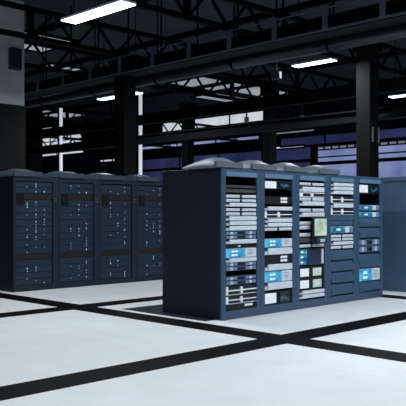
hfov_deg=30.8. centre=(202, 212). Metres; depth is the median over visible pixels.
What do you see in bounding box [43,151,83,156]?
window
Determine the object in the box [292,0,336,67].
ceiling lamp
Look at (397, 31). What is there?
pipe
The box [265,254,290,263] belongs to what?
server
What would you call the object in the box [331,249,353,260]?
filler panel
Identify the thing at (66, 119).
roof truss
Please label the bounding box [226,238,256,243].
server
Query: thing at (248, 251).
server
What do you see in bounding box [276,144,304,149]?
window
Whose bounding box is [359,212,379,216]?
control unit
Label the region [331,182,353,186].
server
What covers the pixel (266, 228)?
server
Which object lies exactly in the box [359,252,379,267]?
filler panel
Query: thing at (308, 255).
storage unit
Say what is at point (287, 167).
hood
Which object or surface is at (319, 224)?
monitor
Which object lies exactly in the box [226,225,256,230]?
server
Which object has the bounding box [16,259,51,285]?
server
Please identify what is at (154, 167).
window
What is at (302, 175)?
rack
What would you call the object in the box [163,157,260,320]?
rack
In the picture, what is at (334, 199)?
server
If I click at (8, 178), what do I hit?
rack
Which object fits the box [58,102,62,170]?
tube light
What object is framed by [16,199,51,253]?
server
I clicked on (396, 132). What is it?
window
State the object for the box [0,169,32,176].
hood
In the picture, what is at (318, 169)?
hood
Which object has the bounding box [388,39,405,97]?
ceiling lamp
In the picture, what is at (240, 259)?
server
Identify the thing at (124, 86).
steel column
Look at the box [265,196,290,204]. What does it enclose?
server
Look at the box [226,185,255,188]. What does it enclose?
panel
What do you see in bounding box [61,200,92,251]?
server
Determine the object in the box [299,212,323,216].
server
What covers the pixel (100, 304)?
trim
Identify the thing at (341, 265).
filler panel
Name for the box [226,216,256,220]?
server
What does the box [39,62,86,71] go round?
window
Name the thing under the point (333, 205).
server
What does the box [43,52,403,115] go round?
roof truss
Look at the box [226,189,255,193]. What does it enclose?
panel
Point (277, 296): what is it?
display panel
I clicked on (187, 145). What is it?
steel column
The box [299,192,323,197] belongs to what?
server
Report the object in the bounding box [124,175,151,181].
hood
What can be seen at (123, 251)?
blank panel
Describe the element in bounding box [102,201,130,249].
server
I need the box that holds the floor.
[0,280,405,405]
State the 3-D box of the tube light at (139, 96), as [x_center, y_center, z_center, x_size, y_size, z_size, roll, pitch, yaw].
[-2.107,-2.965,24.593,0.160,4.450,0.180,0,0,-45]
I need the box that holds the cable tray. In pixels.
[24,0,405,99]
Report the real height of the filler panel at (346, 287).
0.177 m
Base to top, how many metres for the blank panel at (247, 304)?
0.073 m
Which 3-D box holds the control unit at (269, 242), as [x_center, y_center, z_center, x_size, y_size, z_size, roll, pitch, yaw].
[0.881,0.424,10.638,0.616,0.118,0.565,0,0,-45]
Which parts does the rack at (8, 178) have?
panel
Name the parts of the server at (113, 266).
blade, blade, blade, blade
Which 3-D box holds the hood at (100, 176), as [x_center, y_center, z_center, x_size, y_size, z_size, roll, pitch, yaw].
[-2.181,-0.731,14.952,0.568,0.148,1.010,0,0,-45]
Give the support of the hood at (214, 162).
attached to the rack at (194, 199)
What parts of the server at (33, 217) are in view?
blade, blade, blade, blade, blade, blade, blade, blade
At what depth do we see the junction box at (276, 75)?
14.90 m
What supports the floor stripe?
on the floor
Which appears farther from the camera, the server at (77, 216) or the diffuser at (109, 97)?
the diffuser at (109, 97)
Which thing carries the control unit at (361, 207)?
in the rack at (370, 199)
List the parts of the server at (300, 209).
drive panel, drive panel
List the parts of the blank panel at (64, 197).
plate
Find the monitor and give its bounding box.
[312,217,326,242]
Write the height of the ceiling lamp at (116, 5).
2.100 m
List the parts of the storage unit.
panel, handle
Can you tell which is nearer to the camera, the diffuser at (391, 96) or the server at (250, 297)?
the server at (250, 297)
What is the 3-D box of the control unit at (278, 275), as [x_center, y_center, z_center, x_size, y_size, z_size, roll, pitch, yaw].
[0.881,0.897,10.638,0.616,0.150,0.565,0,0,-45]
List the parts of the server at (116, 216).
blade, blade, blade, blade, blade, blade, blade, blade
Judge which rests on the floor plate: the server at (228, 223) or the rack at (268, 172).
the rack at (268, 172)
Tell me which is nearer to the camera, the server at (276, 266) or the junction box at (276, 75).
the server at (276, 266)
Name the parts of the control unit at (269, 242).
panel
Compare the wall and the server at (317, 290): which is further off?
the wall
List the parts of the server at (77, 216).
blade, blade, blade, blade, blade, blade, blade, blade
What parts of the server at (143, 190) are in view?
blade, blade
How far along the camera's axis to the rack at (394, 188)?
13.24 m
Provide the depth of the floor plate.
10.51 m
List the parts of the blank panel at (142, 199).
plate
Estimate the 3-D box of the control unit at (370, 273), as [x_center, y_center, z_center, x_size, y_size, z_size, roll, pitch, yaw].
[2.550,1.012,12.308,0.616,0.199,0.565,0,0,-45]
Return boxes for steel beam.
[26,76,405,139]
[26,104,405,155]
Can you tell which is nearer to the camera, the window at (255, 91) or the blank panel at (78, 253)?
the blank panel at (78, 253)
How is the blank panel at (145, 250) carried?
in the rack at (142, 180)
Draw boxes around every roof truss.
[0,0,405,106]
[24,39,405,127]
[26,105,244,142]
[43,123,177,148]
[43,138,113,152]
[106,0,405,75]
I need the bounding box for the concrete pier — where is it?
[0,0,25,171]
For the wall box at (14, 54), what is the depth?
17.63 m
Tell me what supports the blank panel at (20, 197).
in the rack at (8, 178)
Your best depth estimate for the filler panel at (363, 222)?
12.10 m
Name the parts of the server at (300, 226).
drive panel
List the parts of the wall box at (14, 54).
door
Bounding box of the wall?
[43,93,405,174]
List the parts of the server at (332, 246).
drive panel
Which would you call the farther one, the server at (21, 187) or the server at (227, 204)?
the server at (21, 187)
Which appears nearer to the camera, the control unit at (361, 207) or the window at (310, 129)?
the control unit at (361, 207)
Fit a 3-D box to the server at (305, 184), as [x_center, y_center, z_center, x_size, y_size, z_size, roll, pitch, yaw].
[1.436,-0.430,11.195,0.616,0.047,0.562,0,0,-45]
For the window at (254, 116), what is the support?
in the wall
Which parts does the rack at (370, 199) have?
panel, header panel, mounting rail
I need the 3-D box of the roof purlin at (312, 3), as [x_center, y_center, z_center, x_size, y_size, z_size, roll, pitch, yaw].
[-4.526,-5.109,25.173,0.100,0.158,62.000,0,0,-45]
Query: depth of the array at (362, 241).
12.13 m
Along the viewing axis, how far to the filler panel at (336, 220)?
11.56 m
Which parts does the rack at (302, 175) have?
panel, frame, header panel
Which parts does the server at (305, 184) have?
drive panel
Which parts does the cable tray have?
post, post, post, post, post, post, post, post, post, post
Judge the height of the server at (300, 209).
0.054 m
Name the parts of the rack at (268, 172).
panel, frame, header panel, mounting rail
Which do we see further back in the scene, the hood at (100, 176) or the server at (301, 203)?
the hood at (100, 176)
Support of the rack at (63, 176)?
on the floor
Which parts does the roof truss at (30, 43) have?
post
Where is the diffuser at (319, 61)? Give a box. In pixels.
[293,59,336,67]
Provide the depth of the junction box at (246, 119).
20.27 m
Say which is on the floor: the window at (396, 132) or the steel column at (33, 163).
the steel column at (33, 163)
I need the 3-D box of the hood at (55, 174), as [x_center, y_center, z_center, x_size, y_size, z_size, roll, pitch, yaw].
[-2.850,-0.731,14.284,0.568,0.148,1.010,0,0,-45]
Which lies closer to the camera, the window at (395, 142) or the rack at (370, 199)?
the rack at (370, 199)
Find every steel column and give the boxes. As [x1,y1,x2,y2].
[26,107,42,171]
[110,53,139,175]
[178,102,196,169]
[259,83,279,164]
[353,42,381,176]
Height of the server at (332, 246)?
0.050 m
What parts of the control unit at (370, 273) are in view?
panel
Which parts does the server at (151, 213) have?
blade, blade, blade, blade, blade, blade, blade, blade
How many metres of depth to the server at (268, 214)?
10.44 m
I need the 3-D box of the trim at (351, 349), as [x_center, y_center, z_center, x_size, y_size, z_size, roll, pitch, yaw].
[-0.382,1.419,9.518,0.400,0.023,34.000,0,0,-45]
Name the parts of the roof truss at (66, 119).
post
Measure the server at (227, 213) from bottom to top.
0.048 m
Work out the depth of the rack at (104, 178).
14.79 m
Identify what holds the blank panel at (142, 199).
in the rack at (142, 180)
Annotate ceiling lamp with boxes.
[61,0,135,23]
[97,8,142,99]
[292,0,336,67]
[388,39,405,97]
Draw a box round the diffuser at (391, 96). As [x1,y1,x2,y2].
[390,95,405,97]
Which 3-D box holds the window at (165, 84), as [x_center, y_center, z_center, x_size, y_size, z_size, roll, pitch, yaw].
[-1.025,-5.150,30.724,2.120,0.080,1.020,0,0,-45]
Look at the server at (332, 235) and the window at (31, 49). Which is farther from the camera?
the window at (31, 49)
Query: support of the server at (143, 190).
in the rack at (142, 180)
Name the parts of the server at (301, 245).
drive panel, drive panel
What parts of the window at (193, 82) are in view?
pane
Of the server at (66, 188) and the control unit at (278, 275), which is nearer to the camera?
the control unit at (278, 275)
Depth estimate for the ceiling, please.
21.89 m
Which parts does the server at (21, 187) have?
blade, blade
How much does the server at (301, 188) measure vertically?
0.082 m
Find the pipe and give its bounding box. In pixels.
[24,0,405,107]
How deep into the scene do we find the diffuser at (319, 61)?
15.21 m
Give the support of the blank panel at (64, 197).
in the rack at (63, 176)
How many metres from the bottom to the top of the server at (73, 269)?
0.460 m
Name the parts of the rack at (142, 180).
frame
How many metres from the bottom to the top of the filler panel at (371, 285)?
0.173 m
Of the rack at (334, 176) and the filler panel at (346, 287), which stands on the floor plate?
the rack at (334, 176)
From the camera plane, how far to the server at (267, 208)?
10.42 m
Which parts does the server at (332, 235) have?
drive panel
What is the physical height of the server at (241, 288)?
0.119 m
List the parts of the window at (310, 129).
pane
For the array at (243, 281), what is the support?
in the rack at (194, 199)
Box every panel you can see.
[16,193,51,203]
[16,253,51,259]
[61,194,93,204]
[61,251,93,257]
[102,195,130,204]
[102,249,130,255]
[139,196,162,204]
[139,248,162,253]
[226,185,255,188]
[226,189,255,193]
[226,243,255,247]
[226,301,255,310]
[265,180,290,190]
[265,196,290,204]
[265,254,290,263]
[265,289,290,305]
[299,237,318,242]
[299,264,322,290]
[331,215,352,225]
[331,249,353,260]
[331,260,353,271]
[331,271,353,283]
[331,282,353,295]
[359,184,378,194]
[359,218,379,226]
[359,227,379,237]
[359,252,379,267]
[359,280,379,292]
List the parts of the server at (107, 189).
blade, blade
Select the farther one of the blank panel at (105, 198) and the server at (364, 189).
the blank panel at (105, 198)
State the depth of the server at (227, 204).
9.87 m
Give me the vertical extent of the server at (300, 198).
0.051 m
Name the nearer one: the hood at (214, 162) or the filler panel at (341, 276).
the hood at (214, 162)
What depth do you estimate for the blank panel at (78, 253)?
14.04 m
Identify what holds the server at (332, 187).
in the rack at (334, 176)
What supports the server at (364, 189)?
in the rack at (370, 199)
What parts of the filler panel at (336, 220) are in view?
plate, plate, plate, plate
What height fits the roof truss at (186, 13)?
0.680 m
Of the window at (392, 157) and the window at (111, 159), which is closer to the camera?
the window at (392, 157)
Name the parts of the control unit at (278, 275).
panel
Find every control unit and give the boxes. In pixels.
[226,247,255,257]
[265,237,291,247]
[265,269,291,282]
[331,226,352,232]
[359,205,379,210]
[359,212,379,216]
[359,267,379,281]
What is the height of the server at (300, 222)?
0.052 m
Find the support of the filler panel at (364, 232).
in the rack at (370, 199)
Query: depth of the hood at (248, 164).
10.17 m
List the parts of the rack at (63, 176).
frame, mounting rail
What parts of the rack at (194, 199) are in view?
panel, panel, frame, header panel, mounting rail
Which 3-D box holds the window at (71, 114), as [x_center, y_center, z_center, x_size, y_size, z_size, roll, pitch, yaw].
[-7.637,-5.150,38.325,2.720,0.080,2.120,0,0,-45]
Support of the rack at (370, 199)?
on the floor plate
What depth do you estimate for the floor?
7.28 m
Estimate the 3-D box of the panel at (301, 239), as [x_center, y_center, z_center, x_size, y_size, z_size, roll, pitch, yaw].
[1.433,0.403,11.198,0.616,0.073,0.554,0,0,-45]
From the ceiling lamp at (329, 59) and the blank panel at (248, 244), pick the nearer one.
the blank panel at (248, 244)
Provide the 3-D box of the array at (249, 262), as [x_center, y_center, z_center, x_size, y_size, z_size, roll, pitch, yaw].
[0.322,0.686,10.084,0.616,0.048,0.558,0,0,-45]
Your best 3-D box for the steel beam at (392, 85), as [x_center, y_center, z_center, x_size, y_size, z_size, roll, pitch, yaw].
[-4.101,-2.960,25.597,0.220,0.300,62.000,0,0,-45]
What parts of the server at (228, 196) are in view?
drive panel, drive panel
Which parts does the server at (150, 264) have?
blade, blade, blade, blade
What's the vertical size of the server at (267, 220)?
0.058 m
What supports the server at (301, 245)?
in the rack at (302, 175)
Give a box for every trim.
[0,293,405,361]
[0,296,162,317]
[382,294,405,298]
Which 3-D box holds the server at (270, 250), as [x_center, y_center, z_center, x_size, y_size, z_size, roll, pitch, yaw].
[0.882,0.540,10.637,0.616,0.101,0.568,0,0,-45]
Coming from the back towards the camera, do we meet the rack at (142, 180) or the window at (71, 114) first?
the window at (71, 114)
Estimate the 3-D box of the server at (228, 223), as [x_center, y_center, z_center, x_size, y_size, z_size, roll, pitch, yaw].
[0.325,0.138,10.081,0.616,0.059,0.568,0,0,-45]
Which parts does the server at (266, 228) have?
drive panel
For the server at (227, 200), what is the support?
in the rack at (194, 199)
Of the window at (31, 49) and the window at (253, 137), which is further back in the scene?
the window at (253, 137)
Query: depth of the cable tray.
14.53 m
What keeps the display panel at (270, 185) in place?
in the rack at (268, 172)
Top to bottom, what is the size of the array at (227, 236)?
0.047 m
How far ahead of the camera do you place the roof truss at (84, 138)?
36.80 m
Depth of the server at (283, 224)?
10.42 m
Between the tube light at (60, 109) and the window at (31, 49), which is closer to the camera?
the window at (31, 49)
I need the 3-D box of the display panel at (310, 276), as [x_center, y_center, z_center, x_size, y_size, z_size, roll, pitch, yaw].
[1.434,0.965,11.198,0.616,0.348,0.556,0,0,-45]
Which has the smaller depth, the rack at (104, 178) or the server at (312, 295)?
the server at (312, 295)
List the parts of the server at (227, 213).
drive panel, drive panel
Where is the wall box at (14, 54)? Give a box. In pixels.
[8,47,21,70]
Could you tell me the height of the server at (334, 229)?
0.109 m
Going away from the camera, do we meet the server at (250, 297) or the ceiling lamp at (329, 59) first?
the server at (250, 297)
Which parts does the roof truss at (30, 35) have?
post, post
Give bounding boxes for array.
[226,230,255,234]
[226,235,255,238]
[226,261,255,266]
[226,265,255,271]
[226,272,255,280]
[226,278,255,285]
[359,238,378,245]
[359,245,378,252]
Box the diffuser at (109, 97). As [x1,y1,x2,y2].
[97,92,142,99]
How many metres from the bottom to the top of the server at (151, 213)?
0.980 m
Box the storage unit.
[299,247,323,265]
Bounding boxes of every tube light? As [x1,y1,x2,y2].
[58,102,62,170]
[137,87,141,174]
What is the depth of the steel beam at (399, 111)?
18.23 m
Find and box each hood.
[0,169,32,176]
[43,171,76,178]
[85,173,112,179]
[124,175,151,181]
[182,157,238,168]
[239,160,269,170]
[273,163,301,172]
[307,165,332,174]
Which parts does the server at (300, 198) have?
drive panel, drive panel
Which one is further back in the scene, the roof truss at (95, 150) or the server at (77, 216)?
the roof truss at (95, 150)
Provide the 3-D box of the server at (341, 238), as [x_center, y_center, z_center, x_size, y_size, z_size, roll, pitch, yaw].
[1.993,0.414,11.752,0.616,0.046,0.562,0,0,-45]
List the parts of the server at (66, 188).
blade, blade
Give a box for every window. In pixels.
[24,29,77,52]
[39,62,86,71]
[43,109,89,118]
[43,133,82,145]
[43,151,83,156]
[100,158,113,162]
[142,135,259,150]
[142,146,311,181]
[151,84,203,94]
[162,110,262,131]
[165,76,248,91]
[190,92,251,102]
[225,86,284,96]
[276,128,315,135]
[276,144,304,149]
[280,127,405,147]
[317,139,405,149]
[317,143,405,176]
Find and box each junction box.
[244,111,248,122]
[271,0,281,79]
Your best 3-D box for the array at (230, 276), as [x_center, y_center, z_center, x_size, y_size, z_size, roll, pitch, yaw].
[0.322,0.870,10.084,0.616,0.052,0.558,0,0,-45]
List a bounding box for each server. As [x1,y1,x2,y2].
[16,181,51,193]
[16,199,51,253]
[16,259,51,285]
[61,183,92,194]
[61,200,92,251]
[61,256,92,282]
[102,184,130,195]
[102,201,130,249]
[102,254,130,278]
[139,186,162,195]
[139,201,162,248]
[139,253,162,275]
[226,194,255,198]
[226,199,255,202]
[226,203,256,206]
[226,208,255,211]
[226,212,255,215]
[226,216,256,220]
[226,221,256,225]
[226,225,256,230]
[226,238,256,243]
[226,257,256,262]
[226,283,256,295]
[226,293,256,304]
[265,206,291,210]
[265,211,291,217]
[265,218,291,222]
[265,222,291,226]
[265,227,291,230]
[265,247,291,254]
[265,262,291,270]
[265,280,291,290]
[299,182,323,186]
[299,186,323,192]
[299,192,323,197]
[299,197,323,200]
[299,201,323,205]
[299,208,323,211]
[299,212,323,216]
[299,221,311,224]
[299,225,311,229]
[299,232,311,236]
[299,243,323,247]
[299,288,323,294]
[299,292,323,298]
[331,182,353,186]
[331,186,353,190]
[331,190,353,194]
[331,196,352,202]
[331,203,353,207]
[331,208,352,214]
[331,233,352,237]
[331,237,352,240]
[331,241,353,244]
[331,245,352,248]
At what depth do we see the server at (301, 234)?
10.91 m
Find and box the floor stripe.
[0,312,405,400]
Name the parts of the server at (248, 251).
panel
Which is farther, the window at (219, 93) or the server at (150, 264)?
the window at (219, 93)
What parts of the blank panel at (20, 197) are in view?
plate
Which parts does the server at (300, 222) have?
drive panel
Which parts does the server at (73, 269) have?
blade, blade, blade, blade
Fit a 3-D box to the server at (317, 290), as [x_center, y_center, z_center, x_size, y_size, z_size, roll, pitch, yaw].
[1.438,1.175,11.194,0.616,0.059,0.568,0,0,-45]
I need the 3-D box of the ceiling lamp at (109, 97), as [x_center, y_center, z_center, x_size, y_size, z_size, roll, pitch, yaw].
[-2.121,-4.070,18.668,0.240,2.240,1.600,0,0,-45]
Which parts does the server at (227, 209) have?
drive panel, drive panel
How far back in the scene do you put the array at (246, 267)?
9.89 m
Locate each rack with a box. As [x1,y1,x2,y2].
[0,169,57,291]
[43,171,98,287]
[85,173,136,284]
[124,175,162,281]
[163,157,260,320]
[239,160,295,314]
[273,163,327,308]
[307,165,355,304]
[356,176,382,299]
[379,176,405,291]
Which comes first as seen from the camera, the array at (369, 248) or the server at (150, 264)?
the array at (369, 248)
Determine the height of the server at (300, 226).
0.059 m
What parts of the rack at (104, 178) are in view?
frame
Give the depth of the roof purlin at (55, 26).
20.17 m
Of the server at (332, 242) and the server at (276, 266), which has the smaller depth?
the server at (276, 266)
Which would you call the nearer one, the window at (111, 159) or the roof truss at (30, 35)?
the roof truss at (30, 35)
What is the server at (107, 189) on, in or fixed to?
in the rack at (104, 178)
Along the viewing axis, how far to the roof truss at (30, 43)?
22.35 m
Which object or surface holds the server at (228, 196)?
in the rack at (194, 199)
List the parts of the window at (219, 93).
pane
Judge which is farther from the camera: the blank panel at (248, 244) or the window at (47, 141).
the window at (47, 141)
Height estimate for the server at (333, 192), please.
0.061 m
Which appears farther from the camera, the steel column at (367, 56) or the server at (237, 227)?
the steel column at (367, 56)
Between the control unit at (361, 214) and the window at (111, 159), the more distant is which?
the window at (111, 159)
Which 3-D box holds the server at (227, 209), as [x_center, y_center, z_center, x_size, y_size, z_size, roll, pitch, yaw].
[0.323,-0.043,10.082,0.616,0.045,0.562,0,0,-45]
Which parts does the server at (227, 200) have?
drive panel, drive panel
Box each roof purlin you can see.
[24,0,341,77]
[34,0,150,34]
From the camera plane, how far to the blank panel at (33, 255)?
13.38 m
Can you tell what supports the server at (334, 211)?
in the rack at (334, 176)
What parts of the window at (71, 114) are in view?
pane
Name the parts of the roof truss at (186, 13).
post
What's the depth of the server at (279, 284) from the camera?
10.42 m
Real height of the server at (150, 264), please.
0.460 m
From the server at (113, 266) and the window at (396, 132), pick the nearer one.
the server at (113, 266)
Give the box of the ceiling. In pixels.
[21,0,405,126]
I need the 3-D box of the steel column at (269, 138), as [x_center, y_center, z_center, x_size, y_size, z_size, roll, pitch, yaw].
[1.874,-1.090,20.683,0.420,5.000,0.420,0,0,-45]
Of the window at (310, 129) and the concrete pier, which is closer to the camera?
the concrete pier
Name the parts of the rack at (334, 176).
panel, frame, header panel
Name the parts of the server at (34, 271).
blade, blade, blade, blade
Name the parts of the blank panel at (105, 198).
plate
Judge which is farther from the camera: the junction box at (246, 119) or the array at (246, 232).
the junction box at (246, 119)
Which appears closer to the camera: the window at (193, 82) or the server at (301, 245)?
the server at (301, 245)
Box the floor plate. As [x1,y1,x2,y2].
[124,304,213,320]

